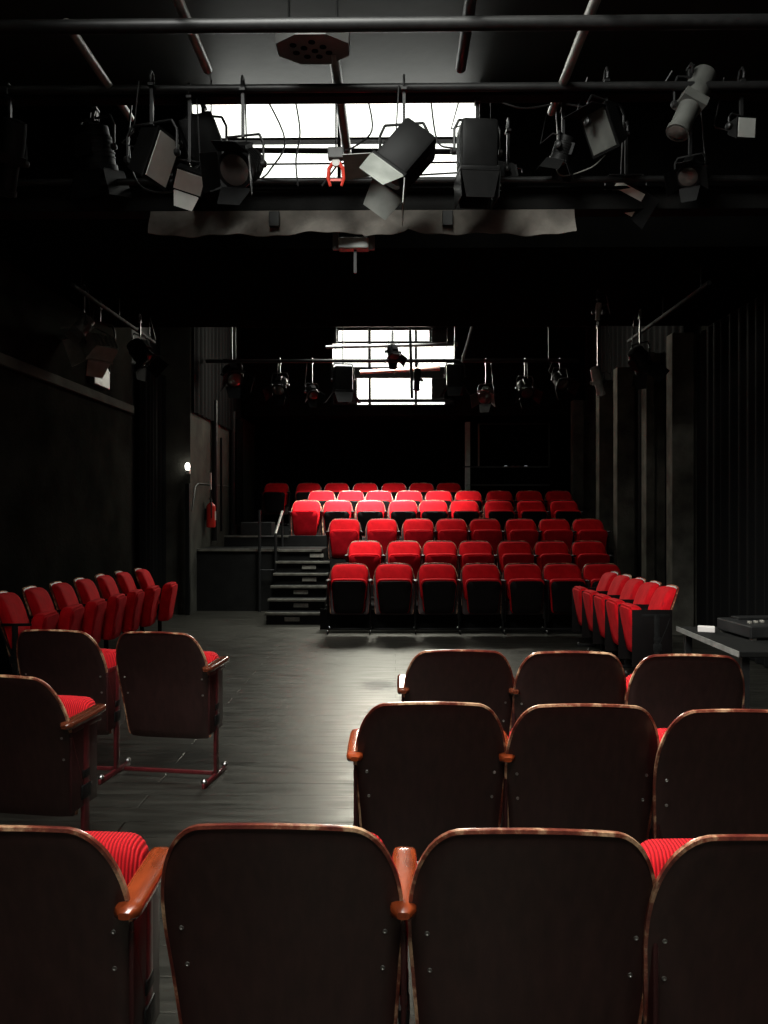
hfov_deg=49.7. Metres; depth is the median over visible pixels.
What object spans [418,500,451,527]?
seat
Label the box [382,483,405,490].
cushion
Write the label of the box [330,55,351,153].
pipe
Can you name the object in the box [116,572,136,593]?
cushion
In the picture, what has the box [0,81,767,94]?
pipe
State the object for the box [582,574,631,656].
seat
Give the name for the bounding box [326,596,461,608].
floor
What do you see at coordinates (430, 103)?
cable
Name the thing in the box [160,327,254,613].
wall pier
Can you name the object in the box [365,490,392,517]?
seat
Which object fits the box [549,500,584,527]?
seat
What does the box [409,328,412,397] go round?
pipe
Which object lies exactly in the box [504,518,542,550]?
seat
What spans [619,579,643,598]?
cushion
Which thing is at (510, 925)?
seat
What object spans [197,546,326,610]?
platform
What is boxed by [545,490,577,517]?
seat
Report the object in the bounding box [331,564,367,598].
cushion
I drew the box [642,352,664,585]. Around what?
wall
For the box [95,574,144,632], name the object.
seat
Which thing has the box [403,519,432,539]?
cushion
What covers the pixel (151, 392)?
stage curtain
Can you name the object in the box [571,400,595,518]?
wall
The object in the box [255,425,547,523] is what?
wall
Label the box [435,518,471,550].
seat
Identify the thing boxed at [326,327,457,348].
pipe
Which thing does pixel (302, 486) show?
cushion
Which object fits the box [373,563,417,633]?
seat
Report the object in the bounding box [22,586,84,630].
seat
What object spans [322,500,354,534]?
seat
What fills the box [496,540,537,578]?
seat
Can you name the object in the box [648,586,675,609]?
cushion
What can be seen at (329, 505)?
cushion
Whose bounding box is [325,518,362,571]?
seat
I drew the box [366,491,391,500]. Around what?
cushion
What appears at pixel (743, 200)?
beam
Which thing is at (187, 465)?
lamp
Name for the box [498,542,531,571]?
cushion
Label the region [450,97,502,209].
stage light
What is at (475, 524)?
cushion
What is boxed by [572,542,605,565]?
cushion
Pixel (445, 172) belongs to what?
cable
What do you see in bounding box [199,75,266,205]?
stage light
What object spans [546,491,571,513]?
cushion
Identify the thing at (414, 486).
cushion
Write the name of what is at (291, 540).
floor
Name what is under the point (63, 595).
cushion
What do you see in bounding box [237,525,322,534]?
floor
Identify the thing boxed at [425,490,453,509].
seat
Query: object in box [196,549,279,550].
trim
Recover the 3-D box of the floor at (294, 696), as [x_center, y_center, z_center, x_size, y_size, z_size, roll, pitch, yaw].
[0.256,1.552,8.049,7.740,0.120,19.700,0,0,1]
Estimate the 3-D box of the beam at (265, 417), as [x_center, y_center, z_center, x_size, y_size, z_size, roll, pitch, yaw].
[0.370,-1.887,16.695,7.140,0.100,1.800,0,0,1]
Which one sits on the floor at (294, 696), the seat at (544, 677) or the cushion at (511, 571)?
the seat at (544, 677)
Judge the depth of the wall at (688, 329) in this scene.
10.14 m
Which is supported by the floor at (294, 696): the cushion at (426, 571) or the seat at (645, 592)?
the seat at (645, 592)
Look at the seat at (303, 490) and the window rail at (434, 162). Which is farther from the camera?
the seat at (303, 490)
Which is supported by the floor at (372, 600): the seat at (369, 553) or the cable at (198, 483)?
the seat at (369, 553)
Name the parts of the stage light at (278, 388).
barn door, barn door, barn door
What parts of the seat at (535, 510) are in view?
seat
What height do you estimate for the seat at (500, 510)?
0.850 m
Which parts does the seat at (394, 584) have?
seat, rail, panel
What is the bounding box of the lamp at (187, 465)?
[185,463,190,473]
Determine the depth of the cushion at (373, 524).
12.79 m
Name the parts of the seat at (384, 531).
seat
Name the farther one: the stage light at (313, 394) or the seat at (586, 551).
the stage light at (313, 394)
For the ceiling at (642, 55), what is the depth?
6.28 m
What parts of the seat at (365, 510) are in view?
seat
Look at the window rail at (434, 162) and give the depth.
6.81 m
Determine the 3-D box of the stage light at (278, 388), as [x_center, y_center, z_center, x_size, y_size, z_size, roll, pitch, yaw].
[-1.623,-1.993,12.614,0.409,0.733,0.474,0,0,1]
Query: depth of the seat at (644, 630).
7.11 m
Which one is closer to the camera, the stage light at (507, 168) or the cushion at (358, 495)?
the stage light at (507, 168)
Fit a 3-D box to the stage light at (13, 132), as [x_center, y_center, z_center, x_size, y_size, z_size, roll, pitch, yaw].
[-2.316,-2.311,5.144,0.321,0.683,0.224,0,0,27]
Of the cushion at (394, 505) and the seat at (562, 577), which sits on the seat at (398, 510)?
the cushion at (394, 505)
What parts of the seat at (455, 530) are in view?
panel, seat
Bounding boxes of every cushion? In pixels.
[0,592,29,647]
[25,587,54,615]
[52,583,78,609]
[76,579,99,603]
[97,575,119,598]
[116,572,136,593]
[136,569,158,603]
[264,483,287,504]
[293,501,319,525]
[297,483,320,490]
[309,491,333,499]
[324,501,351,523]
[325,483,348,490]
[330,519,359,544]
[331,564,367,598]
[338,491,363,499]
[349,542,381,563]
[353,483,376,490]
[357,501,383,517]
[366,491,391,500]
[367,519,396,537]
[375,564,412,597]
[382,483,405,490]
[388,542,420,567]
[389,501,416,518]
[396,491,421,500]
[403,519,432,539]
[410,483,433,490]
[419,501,446,517]
[419,564,455,598]
[423,542,455,562]
[426,491,451,500]
[436,519,466,539]
[437,483,460,490]
[451,501,477,517]
[456,491,480,499]
[459,542,491,569]
[462,564,499,599]
[470,519,499,539]
[485,501,512,517]
[487,491,512,500]
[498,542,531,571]
[504,564,541,598]
[506,519,535,540]
[516,491,541,502]
[517,501,544,517]
[535,542,567,567]
[539,519,569,540]
[544,564,580,599]
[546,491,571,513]
[550,501,577,517]
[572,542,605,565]
[573,519,603,540]
[583,564,620,580]
[596,572,616,590]
[607,575,629,594]
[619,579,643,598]
[633,582,658,603]
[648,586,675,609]
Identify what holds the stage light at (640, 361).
hanging from the ceiling at (443, 288)
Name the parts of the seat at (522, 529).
panel, seat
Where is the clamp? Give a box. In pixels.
[326,104,344,186]
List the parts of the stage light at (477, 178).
barn door, barn door, barn door, barn door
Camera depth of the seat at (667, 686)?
3.84 m
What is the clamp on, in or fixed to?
hanging from the pipe at (335, 67)
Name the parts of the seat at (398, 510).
seat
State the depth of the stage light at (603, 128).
5.09 m
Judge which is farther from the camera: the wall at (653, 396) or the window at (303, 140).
the wall at (653, 396)
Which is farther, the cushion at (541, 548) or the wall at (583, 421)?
the wall at (583, 421)
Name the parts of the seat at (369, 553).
seat, panel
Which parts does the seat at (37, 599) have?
panel, seat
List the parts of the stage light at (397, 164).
barn door, barn door, barn door, barn door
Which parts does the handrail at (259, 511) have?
rail post, rail post, rail, rail post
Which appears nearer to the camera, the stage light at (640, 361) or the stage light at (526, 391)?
the stage light at (640, 361)
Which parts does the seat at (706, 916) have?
seat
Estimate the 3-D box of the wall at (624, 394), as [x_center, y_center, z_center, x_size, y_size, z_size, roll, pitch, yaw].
[3.684,-0.338,12.501,0.403,3.650,0.220,0,0,1]
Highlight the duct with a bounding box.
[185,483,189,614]
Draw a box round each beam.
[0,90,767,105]
[0,185,767,219]
[241,410,570,425]
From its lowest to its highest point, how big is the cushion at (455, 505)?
0.433 m
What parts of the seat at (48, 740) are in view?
panel, seat, armrest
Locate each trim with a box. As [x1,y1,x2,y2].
[0,352,133,413]
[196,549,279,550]
[224,536,287,536]
[320,609,571,629]
[465,422,469,489]
[466,484,549,485]
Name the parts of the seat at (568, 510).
seat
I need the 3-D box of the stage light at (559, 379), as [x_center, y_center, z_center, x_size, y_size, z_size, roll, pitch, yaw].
[2.716,-2.034,12.631,0.387,0.652,0.490,0,0,-19]
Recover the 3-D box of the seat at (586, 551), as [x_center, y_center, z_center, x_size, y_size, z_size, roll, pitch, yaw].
[2.907,0.829,11.601,0.552,0.850,0.449,0,0,0]
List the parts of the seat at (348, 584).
seat, rail, panel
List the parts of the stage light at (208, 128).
barn door, barn door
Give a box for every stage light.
[0,83,29,197]
[60,284,94,346]
[62,300,118,377]
[70,106,131,200]
[121,70,181,190]
[127,313,168,380]
[170,83,202,210]
[178,105,227,201]
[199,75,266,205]
[221,327,253,398]
[262,358,289,404]
[304,358,325,407]
[325,327,360,403]
[343,74,435,225]
[384,327,406,369]
[413,358,422,390]
[440,326,469,395]
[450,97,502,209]
[470,358,495,412]
[498,117,522,190]
[515,358,542,407]
[537,102,577,181]
[548,358,579,399]
[563,66,627,158]
[590,321,611,396]
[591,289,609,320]
[604,121,659,228]
[627,309,669,389]
[664,112,708,202]
[665,62,715,141]
[713,66,756,139]
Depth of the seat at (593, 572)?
10.34 m
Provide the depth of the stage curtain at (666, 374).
11.10 m
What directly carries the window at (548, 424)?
in the wall at (558, 475)
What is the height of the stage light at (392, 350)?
1.327 m
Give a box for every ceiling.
[0,0,767,85]
[0,250,767,327]
[241,326,586,327]
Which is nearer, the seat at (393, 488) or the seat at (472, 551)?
the seat at (472, 551)
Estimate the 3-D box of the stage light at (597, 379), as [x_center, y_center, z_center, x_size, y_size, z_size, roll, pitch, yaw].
[2.477,-1.761,9.508,0.303,0.871,0.182,0,0,-20]
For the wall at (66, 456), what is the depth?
8.41 m
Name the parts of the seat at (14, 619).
panel, seat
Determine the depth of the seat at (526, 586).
10.09 m
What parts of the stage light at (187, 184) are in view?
barn door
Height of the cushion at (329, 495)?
0.433 m
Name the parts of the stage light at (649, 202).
barn door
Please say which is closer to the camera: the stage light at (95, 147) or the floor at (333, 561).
the stage light at (95, 147)
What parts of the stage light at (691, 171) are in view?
barn door, barn door, barn door, barn door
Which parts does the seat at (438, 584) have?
rail, panel, seat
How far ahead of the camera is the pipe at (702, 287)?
8.11 m
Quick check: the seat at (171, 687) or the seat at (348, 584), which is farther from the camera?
the seat at (348, 584)
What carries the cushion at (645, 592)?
on the seat at (645, 592)
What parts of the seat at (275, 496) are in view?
seat, panel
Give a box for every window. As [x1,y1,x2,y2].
[185,103,481,176]
[331,328,454,405]
[463,423,549,467]
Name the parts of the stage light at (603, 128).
barn door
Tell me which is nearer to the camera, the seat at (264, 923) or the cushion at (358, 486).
the seat at (264, 923)
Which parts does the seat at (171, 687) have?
panel, rail, seat, armrest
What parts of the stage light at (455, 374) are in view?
barn door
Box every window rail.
[186,103,480,165]
[210,80,491,154]
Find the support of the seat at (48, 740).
on the floor at (294, 696)
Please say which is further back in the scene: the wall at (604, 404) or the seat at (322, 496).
the seat at (322, 496)
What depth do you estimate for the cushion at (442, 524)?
12.79 m
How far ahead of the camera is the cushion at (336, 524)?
12.79 m
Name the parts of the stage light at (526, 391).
barn door, barn door, barn door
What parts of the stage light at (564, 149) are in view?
barn door, barn door, barn door, barn door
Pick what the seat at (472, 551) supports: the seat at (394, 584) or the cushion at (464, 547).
the cushion at (464, 547)
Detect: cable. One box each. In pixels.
[128,105,173,193]
[191,483,229,510]
[259,172,456,181]
[261,104,285,177]
[295,104,300,185]
[321,161,340,186]
[344,104,372,150]
[430,103,456,149]
[502,103,582,108]
[556,108,604,175]
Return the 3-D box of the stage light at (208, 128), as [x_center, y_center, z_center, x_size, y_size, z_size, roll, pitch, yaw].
[-1.113,-2.333,5.451,0.466,0.636,0.357,0,0,-13]
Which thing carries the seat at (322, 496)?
on the floor
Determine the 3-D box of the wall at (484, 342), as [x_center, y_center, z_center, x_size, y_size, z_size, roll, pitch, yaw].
[0.359,-2.786,15.854,7.140,1.700,0.120,0,0,1]
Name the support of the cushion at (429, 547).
on the seat at (435, 551)
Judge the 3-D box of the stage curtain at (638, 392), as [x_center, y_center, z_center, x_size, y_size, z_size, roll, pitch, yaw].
[3.752,-0.217,11.901,0.089,3.390,0.900,0,0,1]
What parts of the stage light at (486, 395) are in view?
barn door, barn door, barn door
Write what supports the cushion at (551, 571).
on the seat at (562, 577)
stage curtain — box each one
[137,366,165,613]
[193,327,240,431]
[585,326,684,410]
[636,389,641,576]
[665,374,666,585]
[696,291,767,667]
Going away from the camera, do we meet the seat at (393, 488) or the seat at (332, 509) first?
the seat at (332, 509)
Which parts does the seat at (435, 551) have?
panel, seat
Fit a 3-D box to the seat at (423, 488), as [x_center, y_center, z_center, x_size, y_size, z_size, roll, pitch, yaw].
[0.749,-0.151,16.051,0.551,0.850,0.449,0,0,0]
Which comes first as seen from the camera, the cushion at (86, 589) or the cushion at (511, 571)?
the cushion at (86, 589)
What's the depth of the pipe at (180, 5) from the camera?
4.61 m
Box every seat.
[0,591,58,674]
[0,674,106,830]
[0,825,168,1023]
[16,629,130,784]
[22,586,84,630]
[49,581,106,643]
[73,577,126,648]
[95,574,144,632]
[114,571,160,630]
[116,631,228,788]
[134,568,177,630]
[161,823,416,1023]
[260,483,290,525]
[288,500,323,535]
[295,483,321,500]
[308,490,335,534]
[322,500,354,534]
[324,483,349,499]
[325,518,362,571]
[325,563,372,633]
[337,490,364,518]
[344,540,385,598]
[347,701,514,860]
[353,483,377,496]
[355,500,387,537]
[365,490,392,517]
[365,518,400,558]
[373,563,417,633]
[381,483,406,499]
[386,540,424,598]
[388,500,420,537]
[395,490,422,506]
[397,649,519,736]
[401,518,437,548]
[407,828,657,1023]
[409,483,433,499]
[417,563,461,633]
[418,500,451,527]
[421,540,461,578]
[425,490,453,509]
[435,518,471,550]
[436,483,461,499]
[449,500,482,528]
[454,490,485,517]
[457,540,497,573]
[460,563,506,633]
[468,518,505,557]
[483,500,517,533]
[485,490,517,515]
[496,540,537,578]
[502,563,549,633]
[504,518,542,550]
[504,703,659,843]
[512,651,626,722]
[515,490,547,507]
[515,500,550,530]
[533,540,575,571]
[538,518,576,551]
[542,563,589,629]
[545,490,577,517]
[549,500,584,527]
[570,540,613,572]
[571,518,610,553]
[572,571,618,649]
[581,563,621,586]
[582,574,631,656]
[593,577,645,663]
[605,581,660,667]
[618,584,678,676]
[625,654,744,728]
[640,834,767,1023]
[653,709,767,838]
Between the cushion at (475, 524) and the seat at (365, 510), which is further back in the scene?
the seat at (365, 510)
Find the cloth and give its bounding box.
[148,209,576,237]
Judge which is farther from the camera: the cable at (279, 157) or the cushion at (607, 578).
the cushion at (607, 578)
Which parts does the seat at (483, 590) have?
panel, rail, seat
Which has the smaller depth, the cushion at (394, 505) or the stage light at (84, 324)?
the stage light at (84, 324)
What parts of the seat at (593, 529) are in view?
seat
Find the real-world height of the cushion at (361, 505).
0.433 m
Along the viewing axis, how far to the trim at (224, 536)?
13.40 m
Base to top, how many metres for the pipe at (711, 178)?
0.043 m
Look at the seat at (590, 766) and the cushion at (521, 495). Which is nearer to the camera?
the seat at (590, 766)
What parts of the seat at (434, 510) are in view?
seat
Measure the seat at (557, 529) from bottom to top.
0.850 m
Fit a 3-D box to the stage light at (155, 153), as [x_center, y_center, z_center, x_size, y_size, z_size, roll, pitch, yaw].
[-1.408,-2.312,4.978,0.395,0.680,0.273,0,0,1]
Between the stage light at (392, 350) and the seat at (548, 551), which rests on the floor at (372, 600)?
the seat at (548, 551)
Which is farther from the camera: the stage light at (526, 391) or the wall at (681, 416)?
the stage light at (526, 391)
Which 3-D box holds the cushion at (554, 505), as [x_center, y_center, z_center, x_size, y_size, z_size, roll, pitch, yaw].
[3.019,0.030,13.894,0.466,0.433,0.214,0,0,0]
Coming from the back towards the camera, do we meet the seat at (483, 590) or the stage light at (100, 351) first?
the seat at (483, 590)
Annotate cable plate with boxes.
[210,473,211,488]
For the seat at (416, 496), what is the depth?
15.04 m
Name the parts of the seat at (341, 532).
seat, panel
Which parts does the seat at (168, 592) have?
seat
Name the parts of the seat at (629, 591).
seat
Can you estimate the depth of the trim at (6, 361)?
8.36 m
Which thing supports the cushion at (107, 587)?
on the seat at (107, 587)
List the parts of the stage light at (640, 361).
barn door, barn door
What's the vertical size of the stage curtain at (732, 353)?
3.590 m
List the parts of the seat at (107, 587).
seat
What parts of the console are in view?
screen panel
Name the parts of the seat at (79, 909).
seat, armrest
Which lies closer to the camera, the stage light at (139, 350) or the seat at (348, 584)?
the stage light at (139, 350)
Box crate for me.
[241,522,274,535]
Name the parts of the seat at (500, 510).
seat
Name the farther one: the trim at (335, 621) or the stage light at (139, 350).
the trim at (335, 621)
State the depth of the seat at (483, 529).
12.59 m
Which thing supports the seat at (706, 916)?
on the floor at (294, 696)
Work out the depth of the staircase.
11.47 m
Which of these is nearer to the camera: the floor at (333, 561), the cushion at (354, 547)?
the cushion at (354, 547)
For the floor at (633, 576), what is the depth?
12.33 m
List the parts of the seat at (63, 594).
seat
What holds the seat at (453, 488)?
on the floor at (286, 528)
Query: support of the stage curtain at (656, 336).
hanging from the ceiling at (452, 326)
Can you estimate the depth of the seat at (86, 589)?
7.99 m
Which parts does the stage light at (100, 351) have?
barn door, barn door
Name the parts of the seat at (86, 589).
panel, seat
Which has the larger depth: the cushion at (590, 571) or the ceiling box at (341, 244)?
the cushion at (590, 571)
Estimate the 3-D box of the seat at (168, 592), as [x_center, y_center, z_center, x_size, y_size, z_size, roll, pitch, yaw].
[-2.621,1.066,9.531,0.449,0.850,0.465,0,0,-4]
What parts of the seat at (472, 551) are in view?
seat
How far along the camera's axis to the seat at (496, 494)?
15.03 m
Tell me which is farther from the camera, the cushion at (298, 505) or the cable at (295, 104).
the cushion at (298, 505)
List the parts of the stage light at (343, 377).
barn door, barn door, barn door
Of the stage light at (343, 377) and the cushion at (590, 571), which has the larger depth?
the stage light at (343, 377)
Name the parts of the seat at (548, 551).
panel, seat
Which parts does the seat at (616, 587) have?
seat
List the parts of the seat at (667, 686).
seat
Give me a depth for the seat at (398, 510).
13.75 m
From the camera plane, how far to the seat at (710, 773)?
2.83 m
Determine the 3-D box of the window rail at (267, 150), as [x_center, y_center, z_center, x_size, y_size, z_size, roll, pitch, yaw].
[-0.293,-3.206,6.747,2.473,0.602,0.044,0,0,0]
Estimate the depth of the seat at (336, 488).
16.14 m
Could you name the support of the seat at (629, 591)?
on the floor at (294, 696)
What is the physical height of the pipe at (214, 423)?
2.280 m
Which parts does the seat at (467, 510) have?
seat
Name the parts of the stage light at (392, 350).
barn door, barn door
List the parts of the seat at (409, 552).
seat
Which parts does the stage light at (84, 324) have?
barn door, barn door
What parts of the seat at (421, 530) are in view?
panel, seat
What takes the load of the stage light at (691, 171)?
attached to the pipe at (711, 178)
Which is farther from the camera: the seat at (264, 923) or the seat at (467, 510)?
the seat at (467, 510)
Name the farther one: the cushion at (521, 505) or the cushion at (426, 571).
the cushion at (521, 505)
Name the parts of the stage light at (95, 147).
barn door, barn door, barn door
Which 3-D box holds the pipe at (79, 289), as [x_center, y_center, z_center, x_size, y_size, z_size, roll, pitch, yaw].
[-2.737,-2.099,8.585,0.040,0.220,2.500,0,0,1]
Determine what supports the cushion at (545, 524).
on the seat at (557, 529)
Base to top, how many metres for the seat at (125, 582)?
0.850 m
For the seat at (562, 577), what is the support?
on the floor at (294, 696)
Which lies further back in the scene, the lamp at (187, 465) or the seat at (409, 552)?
the lamp at (187, 465)
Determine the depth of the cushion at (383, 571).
10.33 m
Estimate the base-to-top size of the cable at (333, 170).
0.206 m
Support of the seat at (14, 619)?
on the floor at (294, 696)
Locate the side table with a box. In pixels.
[676,626,767,708]
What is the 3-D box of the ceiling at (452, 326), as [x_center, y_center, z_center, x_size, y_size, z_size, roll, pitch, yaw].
[0.320,-3.573,12.843,7.140,0.120,5.900,0,0,1]
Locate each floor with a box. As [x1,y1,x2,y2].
[0,611,767,1023]
[224,535,326,545]
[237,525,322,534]
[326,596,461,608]
[328,551,612,569]
[371,575,637,595]
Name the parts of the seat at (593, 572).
seat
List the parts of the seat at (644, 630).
seat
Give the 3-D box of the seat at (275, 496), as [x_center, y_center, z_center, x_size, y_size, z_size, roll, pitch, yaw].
[-2.095,-0.151,16.051,0.580,0.850,0.449,0,0,0]
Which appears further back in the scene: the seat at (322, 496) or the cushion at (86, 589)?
the seat at (322, 496)
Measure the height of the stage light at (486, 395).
0.848 m
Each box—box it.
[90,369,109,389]
[275,0,349,63]
[333,232,374,273]
[698,625,714,632]
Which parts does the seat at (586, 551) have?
panel, seat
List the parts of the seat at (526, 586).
panel, rail, seat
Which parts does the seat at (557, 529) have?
seat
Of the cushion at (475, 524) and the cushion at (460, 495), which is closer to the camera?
the cushion at (475, 524)
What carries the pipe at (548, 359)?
hanging from the ceiling at (452, 326)
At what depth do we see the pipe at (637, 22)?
4.27 m
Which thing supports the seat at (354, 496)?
on the floor
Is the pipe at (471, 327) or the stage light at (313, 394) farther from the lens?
the stage light at (313, 394)
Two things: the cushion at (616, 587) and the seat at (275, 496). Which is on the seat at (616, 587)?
the cushion at (616, 587)
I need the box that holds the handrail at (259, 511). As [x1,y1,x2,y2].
[258,510,282,611]
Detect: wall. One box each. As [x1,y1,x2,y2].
[0,101,767,252]
[0,257,159,675]
[241,327,584,410]
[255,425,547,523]
[470,422,570,504]
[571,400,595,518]
[596,380,612,550]
[613,367,635,574]
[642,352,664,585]
[666,333,696,635]
[685,293,763,333]
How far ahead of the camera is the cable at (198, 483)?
12.33 m
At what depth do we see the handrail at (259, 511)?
12.37 m
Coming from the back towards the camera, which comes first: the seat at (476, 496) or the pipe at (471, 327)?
the seat at (476, 496)
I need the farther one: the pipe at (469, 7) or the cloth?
the cloth
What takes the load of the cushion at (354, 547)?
on the seat at (369, 553)
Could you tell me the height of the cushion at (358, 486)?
0.433 m
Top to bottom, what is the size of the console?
0.100 m
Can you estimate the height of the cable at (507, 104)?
0.126 m
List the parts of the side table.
leg, leg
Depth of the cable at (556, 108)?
5.34 m
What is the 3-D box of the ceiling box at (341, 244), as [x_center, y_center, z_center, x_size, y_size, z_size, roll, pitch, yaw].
[-0.208,-1.846,5.721,0.290,0.400,0.100,0,0,1]
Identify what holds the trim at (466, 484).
attached to the wall at (558, 475)
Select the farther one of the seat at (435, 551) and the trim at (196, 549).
the trim at (196, 549)
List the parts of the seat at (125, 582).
seat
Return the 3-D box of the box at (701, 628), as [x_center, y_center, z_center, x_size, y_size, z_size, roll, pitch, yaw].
[2.002,0.726,5.155,0.100,0.035,0.060,0,0,21]
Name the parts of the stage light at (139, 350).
barn door, barn door, barn door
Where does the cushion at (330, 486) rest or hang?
on the seat at (336, 488)
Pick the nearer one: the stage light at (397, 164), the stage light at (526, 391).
the stage light at (397, 164)
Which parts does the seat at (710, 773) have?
seat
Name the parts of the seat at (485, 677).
armrest, armrest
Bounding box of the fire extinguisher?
[205,498,215,527]
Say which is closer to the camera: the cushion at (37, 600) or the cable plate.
the cushion at (37, 600)
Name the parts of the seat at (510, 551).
seat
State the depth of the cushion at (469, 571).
10.33 m
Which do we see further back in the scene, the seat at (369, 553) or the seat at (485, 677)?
the seat at (369, 553)
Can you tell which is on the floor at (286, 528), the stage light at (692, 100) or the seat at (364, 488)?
the seat at (364, 488)
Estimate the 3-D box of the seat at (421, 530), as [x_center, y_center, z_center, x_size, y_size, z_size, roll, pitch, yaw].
[0.543,0.522,12.701,0.552,0.850,0.449,0,0,0]
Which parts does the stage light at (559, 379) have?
barn door, barn door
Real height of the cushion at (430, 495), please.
0.433 m
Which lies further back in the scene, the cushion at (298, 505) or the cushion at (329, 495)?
the cushion at (329, 495)
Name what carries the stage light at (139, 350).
hanging from the pipe at (79, 289)
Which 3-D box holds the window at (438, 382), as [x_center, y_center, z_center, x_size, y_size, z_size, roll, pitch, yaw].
[0.173,-2.756,15.856,2.368,1.480,0.090,0,0,1]
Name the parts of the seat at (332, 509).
seat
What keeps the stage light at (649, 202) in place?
hanging from the beam at (743, 200)
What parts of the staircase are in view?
step plate, step plate, step plate, step plate, step plate, step plate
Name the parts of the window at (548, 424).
frame, sill, frame, frame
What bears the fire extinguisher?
attached to the wall pier
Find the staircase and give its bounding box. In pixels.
[265,549,330,624]
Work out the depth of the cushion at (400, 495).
15.04 m
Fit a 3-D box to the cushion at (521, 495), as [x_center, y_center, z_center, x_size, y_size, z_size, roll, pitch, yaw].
[2.638,-0.162,15.043,0.466,0.433,0.214,0,0,0]
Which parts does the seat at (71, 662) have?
panel, rail, seat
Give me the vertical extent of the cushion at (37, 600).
0.433 m
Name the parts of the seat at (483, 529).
panel, seat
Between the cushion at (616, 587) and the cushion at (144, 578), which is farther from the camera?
the cushion at (144, 578)
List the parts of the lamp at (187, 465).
bulb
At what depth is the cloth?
5.57 m
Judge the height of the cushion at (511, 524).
0.433 m
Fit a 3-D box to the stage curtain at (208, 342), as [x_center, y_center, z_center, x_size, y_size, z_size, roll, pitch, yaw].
[-2.752,-2.474,13.935,0.064,2.020,3.600,0,0,1]
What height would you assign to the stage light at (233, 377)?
1.785 m
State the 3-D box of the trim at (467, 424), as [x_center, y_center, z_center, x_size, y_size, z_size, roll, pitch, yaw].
[1.709,-1.127,17.003,0.100,1.420,0.150,0,0,1]
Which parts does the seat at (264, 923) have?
armrest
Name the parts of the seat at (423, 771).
armrest, armrest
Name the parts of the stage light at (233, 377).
barn door, barn door, barn door, barn door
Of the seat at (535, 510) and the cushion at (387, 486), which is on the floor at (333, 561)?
the seat at (535, 510)
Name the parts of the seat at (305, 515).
seat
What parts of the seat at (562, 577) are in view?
rail, panel, seat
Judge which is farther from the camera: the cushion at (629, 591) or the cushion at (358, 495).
the cushion at (358, 495)
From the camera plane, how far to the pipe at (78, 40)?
4.85 m
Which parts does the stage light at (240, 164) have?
barn door, barn door, barn door, barn door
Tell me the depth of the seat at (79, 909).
1.83 m
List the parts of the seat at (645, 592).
seat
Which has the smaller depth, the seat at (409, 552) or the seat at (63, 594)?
the seat at (63, 594)
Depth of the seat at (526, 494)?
15.04 m
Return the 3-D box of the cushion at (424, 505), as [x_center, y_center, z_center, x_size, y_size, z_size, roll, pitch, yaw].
[0.827,0.030,13.894,0.466,0.433,0.214,0,0,0]
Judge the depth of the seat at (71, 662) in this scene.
4.65 m
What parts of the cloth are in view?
bracket, bracket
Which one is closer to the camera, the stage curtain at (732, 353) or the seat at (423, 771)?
the seat at (423, 771)
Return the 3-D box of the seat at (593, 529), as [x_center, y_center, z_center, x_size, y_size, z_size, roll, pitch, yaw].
[3.169,0.522,12.701,0.551,0.850,0.449,0,0,0]
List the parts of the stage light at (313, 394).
barn door, barn door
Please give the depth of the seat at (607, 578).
9.05 m
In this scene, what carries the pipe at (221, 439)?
attached to the wall pier
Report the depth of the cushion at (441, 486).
16.14 m
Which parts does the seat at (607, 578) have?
seat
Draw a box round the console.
[717,615,767,639]
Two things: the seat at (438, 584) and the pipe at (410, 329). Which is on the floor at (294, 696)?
the seat at (438, 584)
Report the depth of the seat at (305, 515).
13.63 m
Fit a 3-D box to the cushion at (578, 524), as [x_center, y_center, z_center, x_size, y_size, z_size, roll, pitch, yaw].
[3.155,0.331,12.794,0.466,0.433,0.214,0,0,0]
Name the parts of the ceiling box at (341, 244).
stem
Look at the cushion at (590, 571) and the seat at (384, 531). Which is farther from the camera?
the seat at (384, 531)
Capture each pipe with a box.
[0,13,767,34]
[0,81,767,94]
[17,175,767,185]
[64,18,133,121]
[70,269,155,343]
[172,0,211,73]
[206,326,578,362]
[212,400,216,540]
[220,438,222,530]
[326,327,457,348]
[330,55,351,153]
[360,366,439,373]
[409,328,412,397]
[455,0,476,72]
[461,326,472,362]
[548,0,600,115]
[627,266,711,342]
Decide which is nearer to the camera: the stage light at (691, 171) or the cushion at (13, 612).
the stage light at (691, 171)
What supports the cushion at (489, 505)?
on the seat at (500, 510)
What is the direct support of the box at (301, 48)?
hanging from the ceiling at (642, 55)
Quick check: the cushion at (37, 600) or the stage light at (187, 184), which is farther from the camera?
the cushion at (37, 600)
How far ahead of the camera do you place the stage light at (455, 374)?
12.59 m
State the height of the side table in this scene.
0.752 m
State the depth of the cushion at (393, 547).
11.68 m
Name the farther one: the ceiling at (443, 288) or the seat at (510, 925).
the ceiling at (443, 288)
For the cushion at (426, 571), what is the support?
on the seat at (438, 584)
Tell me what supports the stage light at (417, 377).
hanging from the pipe at (548, 359)
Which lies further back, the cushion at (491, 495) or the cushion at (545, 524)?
the cushion at (491, 495)

